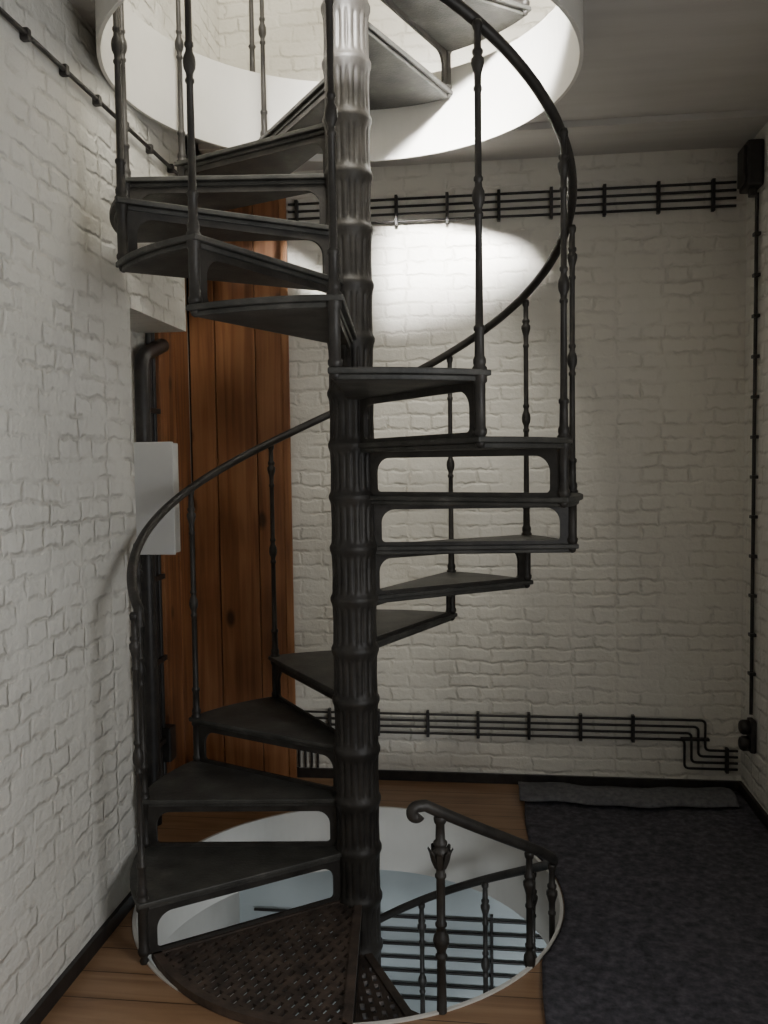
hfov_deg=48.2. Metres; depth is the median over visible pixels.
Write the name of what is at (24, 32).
cable
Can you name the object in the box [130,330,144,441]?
wall
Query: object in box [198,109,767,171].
ceiling
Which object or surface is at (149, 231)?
tread
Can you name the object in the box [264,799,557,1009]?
handrail
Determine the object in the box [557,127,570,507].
baluster
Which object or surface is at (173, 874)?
tread
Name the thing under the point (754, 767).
wall
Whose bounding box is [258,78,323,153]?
tread
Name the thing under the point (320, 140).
frame
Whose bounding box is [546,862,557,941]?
baluster
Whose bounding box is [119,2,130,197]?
baluster
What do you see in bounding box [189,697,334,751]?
tread
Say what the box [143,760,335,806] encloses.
tread
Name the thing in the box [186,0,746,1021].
wall
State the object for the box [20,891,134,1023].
baseboard
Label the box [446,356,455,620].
baluster
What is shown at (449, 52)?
baluster
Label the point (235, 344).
plank
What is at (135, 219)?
frame
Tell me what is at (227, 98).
trim
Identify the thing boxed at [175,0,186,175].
baluster
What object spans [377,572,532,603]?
tread
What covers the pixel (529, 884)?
baluster
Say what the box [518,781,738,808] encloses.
felt offcut
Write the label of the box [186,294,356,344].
tread
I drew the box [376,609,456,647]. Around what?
tread
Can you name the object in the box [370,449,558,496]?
frame
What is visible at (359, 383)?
tread
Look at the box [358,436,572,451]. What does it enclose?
tread
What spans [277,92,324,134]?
frame
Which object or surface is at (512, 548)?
tread
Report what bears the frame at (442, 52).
on the tread at (396, 80)
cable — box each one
[0,7,177,175]
[254,908,542,1001]
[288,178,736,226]
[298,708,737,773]
[747,192,760,714]
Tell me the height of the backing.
3.155 m
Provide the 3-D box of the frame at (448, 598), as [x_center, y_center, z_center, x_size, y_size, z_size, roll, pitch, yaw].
[0.118,0.412,3.659,0.012,0.160,0.750,1,4,31]
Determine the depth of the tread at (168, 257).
2.74 m
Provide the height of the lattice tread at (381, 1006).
0.037 m
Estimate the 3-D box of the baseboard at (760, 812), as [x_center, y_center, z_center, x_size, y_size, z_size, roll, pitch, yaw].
[1.449,1.578,1.371,0.016,0.055,6.084,0,3,7]
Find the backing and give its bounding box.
[186,278,198,683]
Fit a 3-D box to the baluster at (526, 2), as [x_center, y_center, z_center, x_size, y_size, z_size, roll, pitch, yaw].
[0.573,-2.631,3.506,0.044,1.171,0.043,0,3,7]
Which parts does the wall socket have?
rotary knob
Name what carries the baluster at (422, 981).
on the tread
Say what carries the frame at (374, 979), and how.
on the lattice tread at (381, 1006)
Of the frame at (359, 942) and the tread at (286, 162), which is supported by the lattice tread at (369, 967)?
the frame at (359, 942)
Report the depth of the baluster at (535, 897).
3.54 m
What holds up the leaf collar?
on the baluster at (441, 937)
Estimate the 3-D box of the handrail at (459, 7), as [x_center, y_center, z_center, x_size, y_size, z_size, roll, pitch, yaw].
[-0.136,-1.428,3.172,1.658,3.568,1.658,-2,3,-16]
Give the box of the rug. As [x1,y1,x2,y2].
[525,787,767,1023]
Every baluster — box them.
[111,7,127,272]
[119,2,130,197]
[129,612,149,964]
[133,544,149,847]
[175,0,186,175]
[183,0,202,316]
[187,491,201,761]
[248,0,255,71]
[258,0,267,135]
[267,445,279,697]
[324,0,341,379]
[417,903,426,1013]
[432,816,448,1014]
[446,50,451,98]
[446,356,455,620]
[471,18,486,447]
[480,882,489,992]
[521,299,531,587]
[522,0,529,16]
[523,852,535,967]
[533,872,537,957]
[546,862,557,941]
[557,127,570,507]
[567,224,577,552]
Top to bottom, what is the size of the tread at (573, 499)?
0.034 m
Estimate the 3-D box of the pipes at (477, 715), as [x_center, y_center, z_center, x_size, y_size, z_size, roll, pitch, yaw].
[0.661,1.214,4.513,2.300,0.325,0.034,0,3,7]
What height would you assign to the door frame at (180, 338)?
3.165 m
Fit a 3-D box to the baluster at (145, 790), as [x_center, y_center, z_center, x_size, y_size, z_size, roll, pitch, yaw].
[-0.935,0.728,3.309,0.044,1.219,0.043,0,3,7]
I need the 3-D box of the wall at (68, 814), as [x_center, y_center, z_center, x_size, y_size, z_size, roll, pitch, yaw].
[-1.366,0.075,1.635,0.330,9.300,6.100,0,3,7]
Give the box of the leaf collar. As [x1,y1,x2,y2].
[427,843,452,870]
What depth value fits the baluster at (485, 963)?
3.85 m
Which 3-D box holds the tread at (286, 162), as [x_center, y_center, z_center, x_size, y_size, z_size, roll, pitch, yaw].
[-0.412,-1.452,3.578,0.807,0.034,0.469,1,4,31]
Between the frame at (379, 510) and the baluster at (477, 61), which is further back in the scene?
the frame at (379, 510)
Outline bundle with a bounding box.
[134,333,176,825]
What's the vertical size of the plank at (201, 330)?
3.165 m
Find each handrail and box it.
[127,0,576,627]
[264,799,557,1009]
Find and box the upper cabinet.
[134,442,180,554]
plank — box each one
[188,278,225,762]
[214,205,264,770]
[253,198,296,777]
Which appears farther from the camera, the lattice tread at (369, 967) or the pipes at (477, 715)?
the pipes at (477, 715)
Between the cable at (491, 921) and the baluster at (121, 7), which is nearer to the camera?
the baluster at (121, 7)
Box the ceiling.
[68,0,767,157]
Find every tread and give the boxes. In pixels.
[109,196,328,242]
[115,233,342,290]
[125,173,324,210]
[130,846,340,909]
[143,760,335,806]
[151,900,361,1023]
[174,123,324,175]
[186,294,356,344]
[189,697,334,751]
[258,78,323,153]
[268,650,333,694]
[328,367,490,399]
[355,953,413,1022]
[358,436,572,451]
[368,23,452,109]
[370,492,582,506]
[371,996,418,1020]
[376,535,578,554]
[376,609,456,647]
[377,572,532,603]
[391,0,531,50]
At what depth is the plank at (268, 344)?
4.57 m
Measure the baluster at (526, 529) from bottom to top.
1.219 m
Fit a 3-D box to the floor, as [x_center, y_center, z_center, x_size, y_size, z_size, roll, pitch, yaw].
[0.026,1.764,1.564,2.890,0.300,6.100,0,3,7]
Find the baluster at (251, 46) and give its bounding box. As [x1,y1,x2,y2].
[248,0,255,71]
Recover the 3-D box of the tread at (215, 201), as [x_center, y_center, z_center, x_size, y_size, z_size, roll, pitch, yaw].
[-0.564,-1.237,3.360,0.803,0.034,0.479,0,3,7]
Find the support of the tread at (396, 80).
attached to the column
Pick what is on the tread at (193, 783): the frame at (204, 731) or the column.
the frame at (204, 731)
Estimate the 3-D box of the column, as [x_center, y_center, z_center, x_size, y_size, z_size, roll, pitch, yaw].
[-0.111,0.499,3.282,0.240,8.233,0.240,-3,4,-29]
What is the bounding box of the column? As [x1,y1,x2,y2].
[321,0,382,1019]
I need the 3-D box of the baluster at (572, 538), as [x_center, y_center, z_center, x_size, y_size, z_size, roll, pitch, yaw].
[0.705,-0.454,3.214,0.044,1.219,0.043,0,3,7]
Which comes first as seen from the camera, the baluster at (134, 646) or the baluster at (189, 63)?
the baluster at (189, 63)
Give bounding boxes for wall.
[0,0,240,1023]
[124,0,185,332]
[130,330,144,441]
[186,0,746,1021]
[740,122,767,813]
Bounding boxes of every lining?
[155,332,184,772]
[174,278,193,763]
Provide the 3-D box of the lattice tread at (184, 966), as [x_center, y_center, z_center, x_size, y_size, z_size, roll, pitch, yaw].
[-0.424,1.523,2.962,0.755,0.028,0.771,0,3,7]
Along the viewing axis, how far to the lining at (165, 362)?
4.32 m
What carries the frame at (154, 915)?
on the lattice tread at (184, 966)
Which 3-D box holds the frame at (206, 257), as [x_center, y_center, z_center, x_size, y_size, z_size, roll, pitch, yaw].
[-0.355,-0.709,2.831,0.012,0.166,0.750,1,4,31]
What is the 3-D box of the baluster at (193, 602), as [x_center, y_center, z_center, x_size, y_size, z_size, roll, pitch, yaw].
[-0.820,0.509,3.709,0.044,1.219,0.043,0,3,7]
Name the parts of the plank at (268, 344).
rail strip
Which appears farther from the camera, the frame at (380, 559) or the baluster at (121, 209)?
the frame at (380, 559)
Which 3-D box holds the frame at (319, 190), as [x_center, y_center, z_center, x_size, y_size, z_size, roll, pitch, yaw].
[-0.577,-1.128,3.197,0.750,0.166,0.012,-1,3,1]
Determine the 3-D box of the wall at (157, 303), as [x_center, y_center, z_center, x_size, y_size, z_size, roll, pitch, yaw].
[-1.096,-2.754,3.570,0.232,3.880,0.630,0,3,7]
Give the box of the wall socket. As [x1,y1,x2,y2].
[738,717,756,753]
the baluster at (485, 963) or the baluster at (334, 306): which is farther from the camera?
the baluster at (485, 963)
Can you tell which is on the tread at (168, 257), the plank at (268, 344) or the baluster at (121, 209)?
the baluster at (121, 209)
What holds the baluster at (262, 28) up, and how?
on the tread at (286, 162)
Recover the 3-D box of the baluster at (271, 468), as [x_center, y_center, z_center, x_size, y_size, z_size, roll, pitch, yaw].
[-0.515,0.295,3.996,0.044,1.219,0.043,0,3,7]
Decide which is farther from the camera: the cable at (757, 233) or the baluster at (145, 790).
the cable at (757, 233)
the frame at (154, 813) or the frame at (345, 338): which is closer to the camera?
the frame at (345, 338)
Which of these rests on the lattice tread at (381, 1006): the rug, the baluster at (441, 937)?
the baluster at (441, 937)
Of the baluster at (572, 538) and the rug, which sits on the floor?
the rug
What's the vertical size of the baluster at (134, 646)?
1.219 m
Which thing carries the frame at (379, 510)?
on the tread at (512, 548)
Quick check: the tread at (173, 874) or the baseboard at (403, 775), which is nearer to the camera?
the tread at (173, 874)
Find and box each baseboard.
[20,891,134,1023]
[297,767,737,790]
[738,781,767,828]
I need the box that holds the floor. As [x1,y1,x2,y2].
[40,777,564,1023]
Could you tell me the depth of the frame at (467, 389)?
2.79 m
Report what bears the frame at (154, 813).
on the tread at (173, 874)
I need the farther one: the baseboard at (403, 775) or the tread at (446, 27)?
the baseboard at (403, 775)
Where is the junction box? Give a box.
[737,139,763,197]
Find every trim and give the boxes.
[95,0,583,161]
[132,806,562,1023]
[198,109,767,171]
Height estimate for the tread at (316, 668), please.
0.034 m
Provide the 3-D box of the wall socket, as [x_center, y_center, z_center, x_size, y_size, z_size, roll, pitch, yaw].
[1.758,1.082,4.158,0.072,0.160,0.080,0,3,7]
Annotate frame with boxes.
[127,210,328,274]
[130,184,325,224]
[148,806,336,846]
[148,860,341,954]
[184,134,324,175]
[198,725,335,791]
[200,249,327,302]
[275,665,334,733]
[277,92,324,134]
[340,318,350,366]
[353,942,359,1022]
[360,382,473,442]
[366,979,394,1012]
[369,0,446,85]
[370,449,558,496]
[374,505,568,545]
[376,553,524,594]
[377,596,451,639]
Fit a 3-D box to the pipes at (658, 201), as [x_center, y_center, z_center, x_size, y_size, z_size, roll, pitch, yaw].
[0.615,-1.557,4.355,2.250,0.155,0.034,0,3,7]

